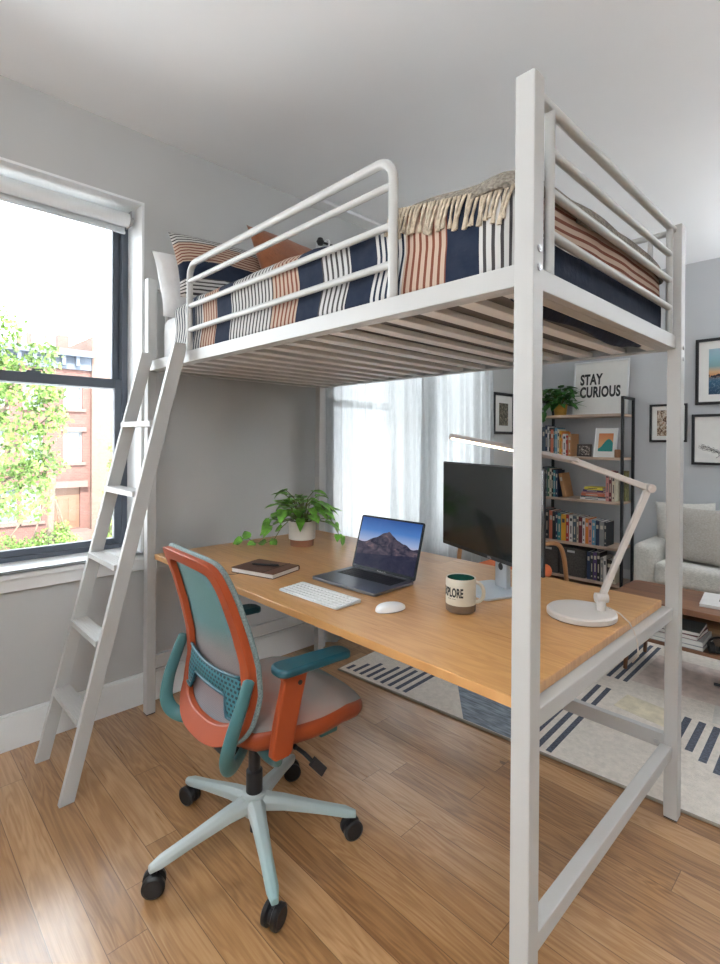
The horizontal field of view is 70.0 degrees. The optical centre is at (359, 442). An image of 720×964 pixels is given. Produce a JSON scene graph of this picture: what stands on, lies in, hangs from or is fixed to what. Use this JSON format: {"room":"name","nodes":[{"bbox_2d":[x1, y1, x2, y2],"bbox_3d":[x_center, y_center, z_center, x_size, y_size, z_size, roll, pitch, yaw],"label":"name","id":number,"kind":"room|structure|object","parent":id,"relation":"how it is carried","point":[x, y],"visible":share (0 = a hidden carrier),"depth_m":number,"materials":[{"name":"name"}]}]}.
{"room":"studio apartment","nodes":[
{"label":"studio apartment","id":0,"kind":"room"},
{"bbox_2d":[0,75,513,715],"bbox_3d":[-1.047,-0.018,2.934,8.375,3.113,0.340,0,0,-44],"label":"wall","id":1,"kind":"structure","parent":0,"point":[229,446],"depth_m":2.75,"materials":[{"name":"paint"}]},
{"bbox_2d":[0,157,144,593],"bbox_3d":[-1.977,-0.290,1.998,2.156,1.873,0.365,0,0,-44],"label":"window","id":2,"kind":"structure","parent":1,"relation":"in","point":[53,564],"depth_m":2.63,"materials":[{"name":"paint"}]},
{"bbox_2d":[0,175,133,233],"bbox_3d":[-1.924,-1.142,1.978,2.041,0.102,0.076,0,0,-44],"label":"roller blind","id":3,"kind":"object","parent":2,"relation":"attached to","point":[13,191],"visible":1,"depth_m":2.45,"materials":[{"name":"fabric"}]},
{"bbox_2d":[0,623,313,753],"bbox_3d":[-0.931,1.260,2.812,7.775,0.158,0.016,0,0,-44],"label":"baseboard","id":4,"kind":"structure","parent":1,"relation":"attached to","point":[22,727],"depth_m":2.54,"materials":[{"name":"paint"}]},
{"bbox_2d":[316,237,331,247],"bbox_3d":[0.474,-1.299,4.073,2.141,0.067,0.122,0,0,-44],"label":"curtain rod","id":5,"kind":"object","parent":1,"relation":"attached to","point":[320,242],"visible":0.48,"depth_m":3.34,"materials":[{"name":"black metal"}]},
{"bbox_2d":[323,246,421,646],"bbox_3d":[0.154,0.027,3.732,1.122,2.600,0.065,0,0,-44],"label":"curtain","id":6,"kind":"object","parent":5,"relation":"hanging from","point":[373,430],"visible":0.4,"depth_m":3.65,"materials":[{"name":"white fabric"}]},
{"bbox_2d":[419,370,493,562],"bbox_3d":[0.839,0.029,4.317,1.062,2.600,0.069,0,0,-44],"label":"curtain","id":7,"kind":"object","parent":5,"relation":"hanging from","point":[463,403],"visible":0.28,"depth_m":4.17,"materials":[{"name":"white fabric"}]},
{"bbox_2d":[311,200,382,229],"bbox_3d":[0.800,-1.559,4.394,3.055,0.022,0.110,0,0,-44],"label":"trim","id":8,"kind":"structure","parent":1,"relation":"attached to","point":[325,206],"depth_m":3.54,"materials":[{"name":"paint"}]},
{"bbox_2d":[494,392,512,433],"bbox_3d":[1.414,-0.283,5.062,0.380,0.405,0.023,0,0,-44],"label":"picture frame","id":9,"kind":"object","parent":1,"relation":"attached to","point":[503,402],"visible":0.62,"depth_m":5.06,"materials":[{"name":"black metal"}]},
{"bbox_2d":[499,403,507,425],"bbox_3d":[1.414,-0.276,5.061,0.170,0.220,0.001,0,0,-44],"label":"picture","id":10,"kind":"object","parent":9,"relation":"attached to","point":[503,407],"depth_m":5.06},
{"bbox_2d":[0,575,719,963],"bbox_3d":[1.011,1.460,0.807,8.175,0.200,5.600,0,0,-44],"label":"floor","id":11,"kind":"structure","parent":0,"point":[426,877],"depth_m":1.67,"materials":[{"name":"brown wood"}]},
{"bbox_2d":[34,342,185,807],"bbox_3d":[-1.057,0.457,2.183,0.480,1.768,0.380,0,0,-44],"label":"ladder","id":12,"kind":"object","parent":11,"relation":"on","point":[82,713],"visible":1,"depth_m":2.14,"materials":[{"name":"white metal"}]},
{"bbox_2d":[141,543,362,932],"bbox_3d":[-0.367,0.837,1.736,0.707,1.020,0.695,0,0,-41],"label":"office chair","id":13,"kind":"object","parent":11,"relation":"on","point":[233,701],"visible":1,"depth_m":1.60,"materials":[{"name":"orange plastic"}]},
{"bbox_2d":[252,656,359,732],"bbox_3d":[-0.286,0.867,1.801,0.490,0.050,0.504,0,0,-41],"label":"seat cushion","id":14,"kind":"object","parent":13,"relation":"on","point":[326,701],"depth_m":1.69,"materials":[{"name":"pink fabric"}]},
{"bbox_2d":[143,68,685,963],"bbox_3d":[0.051,0.276,2.199,1.130,2.145,2.054,0,0,-44],"label":"bed","id":15,"kind":"object","parent":11,"relation":"on","point":[263,357],"visible":0.95,"depth_m":1.49,"materials":[{"name":"white metal"}]},
{"bbox_2d":[164,296,621,368],"bbox_3d":[0.039,-0.486,2.199,1.000,0.242,1.916,0,0,-44],"label":"mattress","id":16,"kind":"object","parent":15,"relation":"on","point":[170,326],"visible":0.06,"depth_m":1.75,"materials":[{"name":"white fabric"}]},
{"bbox_2d":[152,250,186,317],"bbox_3d":[-0.784,-0.754,2.603,0.198,0.338,0.500,1,0,43],"label":"pillow","id":17,"kind":"object","parent":16,"relation":"on","point":[166,264],"visible":0.22,"depth_m":2.43,"materials":[{"name":"white fabric"}]},
{"bbox_2d":[174,189,660,348],"bbox_3d":[0.111,-0.491,2.138,1.063,0.352,1.800,0,0,-44],"label":"duvet","id":18,"kind":"object","parent":16,"relation":"on","point":[446,255],"visible":0.48,"depth_m":1.48,"materials":[{"name":"fabric"}]},
{"bbox_2d":[168,232,260,297],"bbox_3d":[-0.654,-0.823,2.526,0.522,0.342,0.217,0,0,-39],"label":"pillow","id":19,"kind":"object","parent":18,"relation":"on","point":[186,248],"visible":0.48,"depth_m":2.41,"materials":[{"name":"fabric"}]},
{"bbox_2d":[247,225,311,268],"bbox_3d":[-0.329,-0.891,2.701,0.226,0.387,0.520,1,0,40],"label":"pillow","id":20,"kind":"object","parent":18,"relation":"on","point":[287,248],"visible":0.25,"depth_m":2.56,"materials":[{"name":"orange fabric"}]},
{"bbox_2d":[384,170,662,284],"bbox_3d":[0.589,-0.580,1.623,1.054,0.179,0.431,0,0,-44],"label":"throw blanket","id":21,"kind":"object","parent":18,"relation":"on","point":[504,180],"visible":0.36,"depth_m":1.25,"materials":[{"name":"beige fabric"}]},
{"bbox_2d":[154,530,661,707],"bbox_3d":[0.035,0.569,2.183,1.025,0.026,1.947,0,0,-44],"label":"desk","id":22,"kind":"object","parent":15,"relation":"on","point":[472,652],"visible":0.78,"depth_m":1.65,"materials":[{"name":"brown wood"}]},
{"bbox_2d":[228,559,299,579],"bbox_3d":[-0.417,0.542,2.191,0.230,0.024,0.228,0,0,30],"label":"notebook","id":23,"kind":"object","parent":22,"relation":"on","point":[268,572],"visible":0.88,"depth_m":2.17,"materials":[{"name":"brown leather"}]},
{"bbox_2d":[233,488,344,546],"bbox_3d":[-0.356,0.417,2.773,0.488,0.336,0.462,0,0,-44],"label":"potted plant","id":24,"kind":"object","parent":22,"relation":"on","point":[302,528],"visible":1,"depth_m":2.73,"materials":[{"name":"green plant"}]},
{"bbox_2d":[279,582,360,609],"bbox_3d":[-0.150,0.549,1.857,0.320,0.012,0.120,1,0,44],"label":"keyboard","id":25,"kind":"object","parent":22,"relation":"on","point":[329,598],"visible":1,"depth_m":1.83,"materials":[{"name":"white plastic"}]},
{"bbox_2d":[312,515,424,596],"bbox_3d":[0.034,0.439,2.074,0.344,0.232,0.307,1,0,43],"label":"laptop","id":26,"kind":"object","parent":22,"relation":"on","point":[386,558],"visible":1,"depth_m":2.11,"materials":[{"name":"grey metal"}]},
{"bbox_2d":[375,601,405,613],"bbox_3d":[0.102,0.545,1.711,0.112,0.027,0.060,0,0,-30],"label":"mouse","id":27,"kind":"object","parent":22,"relation":"on","point":[389,607],"visible":1,"depth_m":1.69,"materials":[{"name":"white plastic"}]},
{"bbox_2d":[446,573,485,614],"bbox_3d":[0.344,0.504,1.706,0.100,0.112,0.122,0,0,-44],"label":"mug","id":28,"kind":"object","parent":22,"relation":"on","point":[460,587],"visible":1,"depth_m":1.68,"materials":[{"name":"beige ceramic"}]},
{"bbox_2d":[443,461,545,600],"bbox_3d":[0.482,0.322,1.958,0.190,0.476,0.620,0,0,-22],"label":"monitor","id":29,"kind":"object","parent":22,"relation":"on","point":[477,498],"visible":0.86,"depth_m":1.96,"materials":[{"name":"black plastic"}]},
{"bbox_2d":[449,434,655,662],"bbox_3d":[0.627,0.328,1.668,0.656,0.711,0.212,0,0,1],"label":"desk lamp","id":30,"kind":"object","parent":22,"relation":"on","point":[573,612],"visible":0.97,"depth_m":1.67,"materials":[{"name":"white metal"}]},
{"bbox_2d":[338,642,719,827],"bbox_3d":[1.866,1.351,2.639,3.514,0.012,2.059,1,0,41],"label":"rug","id":31,"kind":"object","parent":11,"relation":"on","point":[636,692],"visible":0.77,"depth_m":2.53,"materials":[{"name":"white fabric"}]},
{"bbox_2d":[457,541,568,580],"bbox_3d":[1.143,0.957,3.778,0.735,0.737,0.542,0,0,-44],"label":"armchair","id":32,"kind":"object","parent":31,"relation":"on","point":[548,571],"visible":0.09,"depth_m":3.72,"materials":[{"name":"orange wood"}]},
{"bbox_2d":[479,559,551,576],"bbox_3d":[1.076,0.935,3.720,0.520,0.105,0.440,0,0,-44],"label":"seat cushion","id":33,"kind":"object","parent":32,"relation":"on","point":[548,571],"depth_m":3.71,"materials":[{"name":"orange fabric"}]},
{"bbox_2d":[614,580,719,668],"bbox_3d":[2.085,1.126,2.785,0.460,0.440,1.250,0,0,-44],"label":"coffee table","id":34,"kind":"object","parent":31,"relation":"on","point":[691,599],"visible":0.41,"depth_m":2.98,"materials":[{"name":"brown wood"}]},
{"bbox_2d":[650,636,712,651],"bbox_3d":[1.830,1.119,2.962,0.230,0.022,0.300,0,0,-44],"label":"magazine","id":35,"kind":"object","parent":34,"relation":"on","point":[685,645],"visible":0.21,"depth_m":2.83,"materials":[{"name":"white paper"}]},
{"bbox_2d":[653,631,711,646],"bbox_3d":[1.830,1.095,2.962,0.239,0.026,0.297,0,0,-44],"label":"magazine","id":36,"kind":"object","parent":35,"relation":"on","point":[702,641],"visible":0.36,"depth_m":2.84,"materials":[{"name":"white paper"}]},
{"bbox_2d":[659,628,707,640],"bbox_3d":[1.830,1.070,2.962,0.220,0.022,0.258,0,0,-44],"label":"magazine","id":37,"kind":"object","parent":36,"relation":"on","point":[691,637],"visible":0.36,"depth_m":2.84,"materials":[{"name":"white paper"}]},
{"bbox_2d":[662,618,706,636],"bbox_3d":[1.830,1.049,2.962,0.250,0.020,0.210,1,0,43],"label":"magazine","id":38,"kind":"object","parent":37,"relation":"on","point":[695,628],"visible":0.36,"depth_m":2.89,"materials":[{"name":"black paper"}]},
{"bbox_2d":[647,634,719,659],"bbox_3d":[2.085,1.143,2.785,0.360,0.020,1.070,0,0,-44],"label":"shelf","id":39,"kind":"object","parent":34,"relation":"attached to","point":[706,653],"depth_m":2.82,"materials":[{"name":"brown wood"}]},
{"bbox_2d":[699,592,719,609],"bbox_3d":[2.053,0.897,2.870,0.240,0.016,0.280,1,0,39],"label":"magazine","id":40,"kind":"object","parent":34,"relation":"on","point":[709,600],"visible":1,"depth_m":2.87,"materials":[{"name":"white paper"}]},
{"bbox_2d":[707,636,719,653],"bbox_3d":[1.942,1.101,2.778,0.127,0.071,0.112,0,0,-44],"label":"headphones","id":41,"kind":"object","parent":34,"relation":"on","point":[711,647],"visible":1,"depth_m":2.77,"materials":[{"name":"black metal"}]},
{"bbox_2d":[542,396,634,587],"bbox_3d":[2.163,0.467,4.949,0.299,1.765,0.790,0,0,-44],"label":"bookshelf","id":42,"kind":"object","parent":11,"relation":"on","point":[614,547],"visible":0.41,"depth_m":4.75,"materials":[{"name":"black metal"}]},
{"bbox_2d":[542,427,544,450],"bbox_3d":[1.886,-0.011,5.169,0.174,0.285,0.028,0,0,-44],"label":"book","id":43,"kind":"object","parent":42,"relation":"on","point":[543,428],"visible":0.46,"depth_m":5.11,"materials":[{"name":"paper"}]},
{"bbox_2d":[545,425,555,451],"bbox_3d":[1.912,-0.019,5.158,0.187,0.300,0.022,0,0,-44],"label":"book","id":44,"kind":"object","parent":42,"relation":"on","point":[546,426],"visible":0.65,"depth_m":5.09,"materials":[{"name":"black paper"}]},
{"bbox_2d":[546,508,555,537],"bbox_3d":[1.905,0.802,5.138,0.162,0.288,0.034,0,0,-44],"label":"book","id":45,"kind":"object","parent":42,"relation":"on","point":[547,509],"visible":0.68,"depth_m":5.08,"materials":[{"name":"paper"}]},
{"bbox_2d":[549,468,558,495],"bbox_3d":[1.940,0.394,5.125,0.181,0.275,0.020,0,0,-44],"label":"book","id":46,"kind":"object","parent":42,"relation":"on","point":[550,477],"visible":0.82,"depth_m":5.06,"materials":[{"name":"white paper"}]},
{"bbox_2d":[549,509,560,538],"bbox_3d":[1.944,0.809,5.125,0.177,0.275,0.036,0,0,-44],"label":"book","id":47,"kind":"object","parent":42,"relation":"on","point":[550,511],"visible":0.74,"depth_m":5.07,"materials":[{"name":"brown paper"}]},
{"bbox_2d":[545,543,566,572],"bbox_3d":[1.956,1.141,5.147,0.274,0.261,0.179,0,0,-44],"label":"storage box","id":48,"kind":"object","parent":42,"relation":"on","point":[552,554],"visible":0.26,"depth_m":5.03,"materials":[{"name":"grey fabric"}]},
{"bbox_2d":[552,510,561,538],"bbox_3d":[1.954,0.812,5.091,0.164,0.270,0.026,0,0,-44],"label":"book","id":49,"kind":"object","parent":42,"relation":"on","point":[553,512],"visible":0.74,"depth_m":5.04,"materials":[{"name":"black paper"}]},
{"bbox_2d":[555,510,563,538],"bbox_3d":[1.981,0.813,5.080,0.168,0.268,0.026,0,0,-44],"label":"book","id":50,"kind":"object","parent":42,"relation":"on","point":[557,512],"visible":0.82,"depth_m":5.02,"materials":[{"name":"white paper"}]},
{"bbox_2d":[555,470,564,496],"bbox_3d":[1.973,0.401,5.070,0.156,0.262,0.024,0,0,-44],"label":"book","id":51,"kind":"object","parent":42,"relation":"on","point":[558,492],"visible":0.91,"depth_m":5.02,"materials":[{"name":"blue paper"}]},
{"bbox_2d":[557,511,567,539],"bbox_3d":[2.001,0.816,5.057,0.186,0.262,0.034,0,0,-44],"label":"book","id":52,"kind":"object","parent":42,"relation":"on","point":[559,513],"visible":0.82,"depth_m":4.99,"materials":[{"name":"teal paper"}]},
{"bbox_2d":[542,385,585,422],"bbox_3d":[1.969,-0.364,5.069,0.472,0.374,0.478,0,0,-44],"label":"potted plant","id":53,"kind":"object","parent":42,"relation":"on","point":[555,404],"visible":0.98,"depth_m":5.01,"materials":[{"name":"green plant"}]},
{"bbox_2d":[563,434,567,454],"bbox_3d":[2.029,0.025,5.017,0.164,0.215,0.030,0,0,-44],"label":"book","id":54,"kind":"object","parent":42,"relation":"on","point":[564,435],"visible":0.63,"depth_m":4.96,"materials":[{"name":"white paper"}]},
{"bbox_2d":[558,472,573,496],"bbox_3d":[2.020,0.414,5.038,0.170,0.237,0.078,0,0,-44],"label":"book","id":55,"kind":"object","parent":42,"relation":"on","point":[565,481],"visible":1,"depth_m":5.00,"materials":[{"name":"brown paper"}]},
{"bbox_2d":[561,512,570,540],"bbox_3d":[2.026,0.820,5.026,0.176,0.255,0.044,0,0,-44],"label":"book","id":56,"kind":"object","parent":42,"relation":"on","point":[563,516],"visible":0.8,"depth_m":4.96,"materials":[{"name":"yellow paper"}]},
{"bbox_2d":[566,513,575,540],"bbox_3d":[2.054,0.822,5.001,0.169,0.252,0.028,0,0,-44],"label":"book","id":57,"kind":"object","parent":42,"relation":"on","point":[567,515],"visible":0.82,"depth_m":4.94,"materials":[{"name":"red paper"}]},
{"bbox_2d":[568,434,578,455],"bbox_3d":[2.073,0.026,4.993,0.176,0.215,0.030,0,0,-44],"label":"book","id":58,"kind":"object","parent":42,"relation":"on","point":[573,439],"visible":0.83,"depth_m":4.95,"materials":[{"name":"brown paper"}]},
{"bbox_2d":[569,514,578,541],"bbox_3d":[2.075,0.823,4.976,0.158,0.250,0.036,0,0,-44],"label":"book","id":59,"kind":"object","parent":42,"relation":"on","point":[572,515],"visible":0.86,"depth_m":4.92,"materials":[{"name":"white paper"}]},
{"bbox_2d":[573,514,579,541],"bbox_3d":[2.097,0.825,4.946,0.155,0.248,0.036,0,0,-44],"label":"book","id":60,"kind":"object","parent":42,"relation":"on","point":[574,516],"visible":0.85,"depth_m":4.89,"materials":[{"name":"paper"}]},
{"bbox_2d":[559,544,596,578],"bbox_3d":[2.113,1.143,4.985,0.274,0.261,0.256,0,0,-44],"label":"storage box","id":61,"kind":"object","parent":42,"relation":"on","point":[576,556],"visible":0.67,"depth_m":4.88,"materials":[{"name":"grey fabric"}]},
{"bbox_2d":[578,515,589,542],"bbox_3d":[2.144,0.826,4.916,0.184,0.245,0.034,0,0,-44],"label":"book","id":62,"kind":"object","parent":42,"relation":"on","point":[580,517],"visible":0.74,"depth_m":4.86,"materials":[{"name":"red paper"}]},
{"bbox_2d":[577,444,591,456],"bbox_3d":[2.125,0.076,4.870,0.026,0.119,0.135,0,0,-44],"label":"picture frame","id":63,"kind":"object","parent":42,"relation":"on","point":[583,450],"visible":1,"depth_m":4.87,"materials":[{"name":"black paper"}]},
{"bbox_2d":[579,446,589,454],"bbox_3d":[2.125,0.076,4.870,0.001,0.086,0.103,8,-5,-44],"label":"picture","id":64,"kind":"object","parent":63,"relation":"attached to","point":[583,450],"depth_m":4.87},
{"bbox_2d":[582,516,591,543],"bbox_3d":[2.158,0.829,4.886,0.154,0.240,0.026,0,0,-44],"label":"book","id":65,"kind":"object","parent":42,"relation":"on","point":[583,518],"visible":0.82,"depth_m":4.83,"materials":[{"name":"white paper"}]},
{"bbox_2d":[585,516,596,543],"bbox_3d":[2.190,0.830,4.875,0.184,0.238,0.032,0,0,-44],"label":"book","id":66,"kind":"object","parent":42,"relation":"on","point":[592,517],"visible":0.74,"depth_m":4.81,"materials":[{"name":"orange paper"}]},
{"bbox_2d":[587,549,595,578],"bbox_3d":[2.187,1.147,4.848,0.156,0.255,0.028,0,0,-44],"label":"book","id":67,"kind":"object","parent":42,"relation":"on","point":[588,552],"visible":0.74,"depth_m":4.79,"materials":[{"name":"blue paper"}]},
{"bbox_2d":[590,551,593,579],"bbox_3d":[2.208,1.150,4.830,0.153,0.250,0.026,0,0,-44],"label":"book","id":68,"kind":"object","parent":42,"relation":"on","point":[591,553],"visible":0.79,"depth_m":4.78,"materials":[{"name":"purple paper"}]},
{"bbox_2d":[588,518,597,544],"bbox_3d":[2.206,0.836,4.847,0.181,0.228,0.030,0,0,-44],"label":"book","id":69,"kind":"object","parent":42,"relation":"on","point":[590,520],"visible":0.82,"depth_m":4.79,"materials":[{"name":"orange paper"}]},
{"bbox_2d":[580,497,605,500],"bbox_3d":[2.222,0.525,4.837,0.160,0.020,0.235,0,0,-44],"label":"book","id":70,"kind":"object","parent":42,"relation":"on","point":[588,498],"visible":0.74,"depth_m":4.78,"materials":[{"name":"white paper"}]},
{"bbox_2d":[581,495,605,498],"bbox_3d":[2.223,0.507,4.836,0.160,0.014,0.225,0,0,-44],"label":"book","id":71,"kind":"object","parent":70,"relation":"on","point":[581,495],"visible":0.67,"depth_m":4.78,"materials":[{"name":"paper"}]},
{"bbox_2d":[581,492,605,496],"bbox_3d":[2.222,0.487,4.836,0.160,0.026,0.215,0,0,-44],"label":"book","id":72,"kind":"object","parent":71,"relation":"on","point":[584,494],"visible":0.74,"depth_m":4.78,"materials":[{"name":"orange paper"}]},
{"bbox_2d":[582,491,605,493],"bbox_3d":[2.223,0.468,4.835,0.160,0.012,0.205,0,0,-44],"label":"book","id":73,"kind":"object","parent":72,"relation":"on","point":[582,491],"visible":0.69,"depth_m":4.77,"materials":[{"name":"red paper"}]},
{"bbox_2d":[583,489,605,492],"bbox_3d":[2.223,0.451,4.835,0.160,0.020,0.185,0,0,-44],"label":"book","id":74,"kind":"object","parent":73,"relation":"on","point":[586,490],"visible":0.74,"depth_m":4.76,"materials":[{"name":"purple paper"}]},
{"bbox_2d":[584,486,605,490],"bbox_3d":[2.226,0.429,4.832,0.160,0.024,0.170,0,0,-44],"label":"book","id":75,"kind":"object","parent":74,"relation":"on","point":[602,488],"visible":0.87,"depth_m":4.78,"materials":[{"name":"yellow paper"}]},
{"bbox_2d":[592,518,599,544],"bbox_3d":[2.219,0.835,4.814,0.157,0.230,0.034,0,0,-44],"label":"book","id":76,"kind":"object","parent":42,"relation":"on","point":[594,520],"visible":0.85,"depth_m":4.76,"materials":[{"name":"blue paper"}]},
{"bbox_2d":[593,549,601,580],"bbox_3d":[2.232,1.144,4.811,0.165,0.262,0.034,0,0,-44],"label":"book","id":77,"kind":"object","parent":42,"relation":"on","point":[599,550],"visible":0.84,"depth_m":4.76,"materials":[{"name":"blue paper"}]},
{"bbox_2d":[595,519,605,545],"bbox_3d":[2.244,0.836,4.792,0.163,0.228,0.030,0,0,-44],"label":"book","id":78,"kind":"object","parent":42,"relation":"on","point":[597,521],"visible":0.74,"depth_m":4.74,"materials":[{"name":"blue paper"}]},
{"bbox_2d":[572,358,629,414],"bbox_3d":[2.314,-0.525,4.953,0.071,0.529,0.515,0,0,-44],"label":"poster frame","id":79,"kind":"object","parent":42,"relation":"on","point":[603,383],"visible":0.93,"depth_m":4.94,"materials":[{"name":"paint"}]},
{"bbox_2d":[597,550,606,580],"bbox_3d":[2.253,1.145,4.785,0.171,0.260,0.030,0,0,-44],"label":"book","id":80,"kind":"object","parent":42,"relation":"on","point":[602,553],"visible":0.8,"depth_m":4.73,"materials":[{"name":"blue paper"}]},
{"bbox_2d":[600,555,605,581],"bbox_3d":[2.272,1.165,4.763,0.168,0.220,0.028,0,0,-44],"label":"book","id":81,"kind":"object","parent":42,"relation":"on","point":[601,558],"visible":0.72,"depth_m":4.71,"materials":[{"name":"white paper"}]},
{"bbox_2d":[599,519,610,545],"bbox_3d":[2.276,0.838,4.774,0.169,0.225,0.040,0,0,-44],"label":"book","id":82,"kind":"object","parent":42,"relation":"on","point":[601,523],"visible":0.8,"depth_m":4.72,"materials":[{"name":"white paper"}]},
{"bbox_2d":[593,428,617,456],"bbox_3d":[2.273,0.002,4.756,0.068,0.272,0.200,0,0,-44],"label":"picture frame","id":83,"kind":"object","parent":42,"relation":"on","point":[605,443],"visible":0.81,"depth_m":4.76,"materials":[{"name":"paint"}]},
{"bbox_2d":[598,433,613,450],"bbox_3d":[2.273,-0.001,4.756,0.001,0.170,0.130,16,-11,-43],"label":"picture","id":84,"kind":"object","parent":83,"relation":"attached to","point":[605,443],"depth_m":4.76},
{"bbox_2d":[603,554,612,581],"bbox_3d":[2.287,1.158,4.739,0.154,0.235,0.024,0,0,-44],"label":"book","id":85,"kind":"object","parent":42,"relation":"on","point":[608,556],"visible":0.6,"depth_m":4.69,"materials":[{"name":"white paper"}]},
{"bbox_2d":[604,520,613,546],"bbox_3d":[2.305,0.841,4.759,0.186,0.220,0.020,0,0,-44],"label":"book","id":86,"kind":"object","parent":42,"relation":"on","point":[609,525],"visible":1,"depth_m":4.73,"materials":[{"name":"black paper"}]},
{"bbox_2d":[606,470,615,500],"bbox_3d":[2.309,0.398,4.735,0.168,0.275,0.026,0,0,-44],"label":"book","id":87,"kind":"object","parent":42,"relation":"on","point":[607,477],"visible":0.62,"depth_m":4.67,"materials":[{"name":"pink paper"}]},
{"bbox_2d":[609,471,617,501],"bbox_3d":[2.327,0.401,4.716,0.166,0.270,0.024,0,0,-44],"label":"book","id":88,"kind":"object","parent":42,"relation":"on","point":[610,478],"visible":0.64,"depth_m":4.66,"materials":[{"name":"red paper"}]},
{"bbox_2d":[612,473,619,501],"bbox_3d":[2.344,0.409,4.697,0.157,0.255,0.026,0,0,-44],"label":"book","id":89,"kind":"object","parent":42,"relation":"on","point":[615,483],"visible":0.74,"depth_m":4.65,"materials":[{"name":"white paper"}]},
{"bbox_2d":[612,555,619,583],"bbox_3d":[2.342,1.151,4.686,0.159,0.250,0.026,0,0,-44],"label":"book","id":90,"kind":"object","parent":42,"relation":"on","point":[616,578],"visible":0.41,"depth_m":4.65,"materials":[{"name":"white paper"}]},
{"bbox_2d":[624,471,628,500],"bbox_3d":[2.435,0.399,4.725,0.110,0.274,0.037,0,0,-44],"label":"book","id":91,"kind":"object","parent":42,"relation":"on","point":[626,473],"visible":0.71,"depth_m":4.70,"materials":[{"name":"green paper"}]},
{"bbox_2d":[634,535,719,593],"bbox_3d":[3.196,1.022,3.529,0.780,0.680,2.235,0,0,-44],"label":"sofa","id":92,"kind":"object","parent":11,"relation":"on","point":[649,554],"visible":0.31,"depth_m":3.93,"materials":[{"name":"beige fabric"}]},
{"bbox_2d":[655,501,715,538],"bbox_3d":[2.676,0.706,4.223,0.444,0.432,0.179,0,0,29],"label":"pillow","id":93,"kind":"object","parent":92,"relation":"on","point":[660,506],"visible":0.23,"depth_m":4.26,"materials":[{"name":"white fabric"}]},
{"bbox_2d":[654,559,719,593],"bbox_3d":[2.790,1.006,3.811,0.590,0.165,0.945,0,0,-44],"label":"seat cushion","id":94,"kind":"object","parent":92,"relation":"on","point":[702,577],"depth_m":3.76,"materials":[{"name":"beige fabric"}]},
{"bbox_2d":[683,507,719,566],"bbox_3d":[2.618,0.717,3.938,0.221,0.415,0.441,0,0,-37],"label":"pillow","id":95,"kind":"object","parent":92,"relation":"on","point":[701,528],"visible":0.74,"depth_m":3.88,"materials":[{"name":"white fabric"}]},
{"bbox_2d":[0,0,719,269],"bbox_3d":[0.943,-1.679,0.884,8.375,0.250,6.050,0,0,-44],"label":"ceiling","id":96,"kind":"structure","parent":0,"point":[295,98],"depth_m":2.24,"materials":[{"name":"paint"}]},
{"bbox_2d":[542,257,719,569],"bbox_3d":[3.850,0.009,3.683,0.300,3.113,5.400,0,0,-44],"label":"wall","id":97,"kind":"structure","parent":0,"point":[648,372],"depth_m":4.71,"materials":[{"name":"paint"}]},
{"bbox_2d":[623,569,629,578],"bbox_3d":[3.734,1.286,3.572,0.016,0.158,5.384,0,0,-44],"label":"baseboard","id":98,"kind":"structure","parent":97,"relation":"attached to","point":[626,573],"depth_m":4.83,"materials":[{"name":"paint"}]},
{"bbox_2d":[649,403,687,441],"bbox_3d":[2.748,-0.173,4.586,0.023,0.339,0.297,0,0,-44],"label":"picture frame","id":99,"kind":"object","parent":97,"relation":"attached to","point":[658,412],"visible":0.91,"depth_m":4.63,"materials":[{"name":"black metal"}]},
{"bbox_2d":[657,410,666,435],"bbox_3d":[2.748,-0.173,4.586,0.001,0.229,0.177,0,0,-44],"label":"picture","id":100,"kind":"object","parent":99,"relation":"attached to","point":[662,414],"depth_m":4.62},
{"bbox_2d":[691,414,719,464],"bbox_3d":[3.048,-0.024,4.276,0.023,0.433,0.498,0,0,-44],"label":"picture frame","id":101,"kind":"object","parent":97,"relation":"attached to","point":[705,435],"visible":1,"depth_m":4.38,"materials":[{"name":"black metal"}]},
{"bbox_2d":[695,337,719,404],"bbox_3d":[3.069,-0.600,4.256,0.023,0.560,0.498,0,0,-44],"label":"picture frame","id":102,"kind":"object","parent":97,"relation":"attached to","point":[707,364],"visible":1,"depth_m":4.37,"materials":[{"name":"black wood"}]},
{"bbox_2d":[709,348,719,394],"bbox_3d":[3.069,-0.597,4.255,0.001,0.385,0.308,0,0,-44],"label":"picture","id":103,"kind":"object","parent":102,"relation":"attached to","point":[714,354],"depth_m":4.34},
{"label":"outside","id":104,"kind":"structure","parent":0,"visible":0},
{"bbox_3d":[2.533,5.417,13.185,100.000,0.200,130.000,0,0,-44],"label":"ground","id":105,"kind":"structure","parent":104,"visible":0},
{"bbox_2d":[0,304,73,523],"bbox_3d":[-10.063,0.918,12.273,3.147,8.658,5.380,1,0,40],"label":"street tree","id":106,"kind":"object","parent":105,"relation":"on","point":[29,469],"visible":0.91,"depth_m":13.05,"materials":[{"name":"green plant"}]},
{"bbox_2d":[0,471,81,550],"bbox_3d":[-13.339,3.184,20.933,3.919,4.010,1.676,0,0,-44],"label":"shrub","id":107,"kind":"object","parent":105,"relation":"on","point":[51,530],"visible":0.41,"depth_m":21.14,"materials":[{"name":"green plant"}]},
{"bbox_2d":[0,333,93,549],"bbox_3d":[-18.691,-0.017,25.148,8.150,10.700,9.200,0,0,-44],"label":"building","id":108,"kind":"structure","parent":105,"relation":"on","point":[72,488],"depth_m":24.74,"materials":[{"name":"brick"}]},
{"bbox_2d":[69,336,112,537],"bbox_3d":[-13.886,-0.059,30.263,5.830,10.400,8.140,0,0,-44],"label":"building","id":109,"kind":"structure","parent":105,"relation":"on","point":[101,406],"depth_m":25.66,"materials":[{"name":"brick"}]},
{"bbox_2d":[92,442,112,537],"bbox_3d":[-11.865,2.530,24.581,1.417,5.308,1.763,0,0,22],"label":"shrub","id":110,"kind":"object","parent":105,"relation":"on","point":[109,534],"visible":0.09,"depth_m":24.69,"materials":[{"name":"green plant"}]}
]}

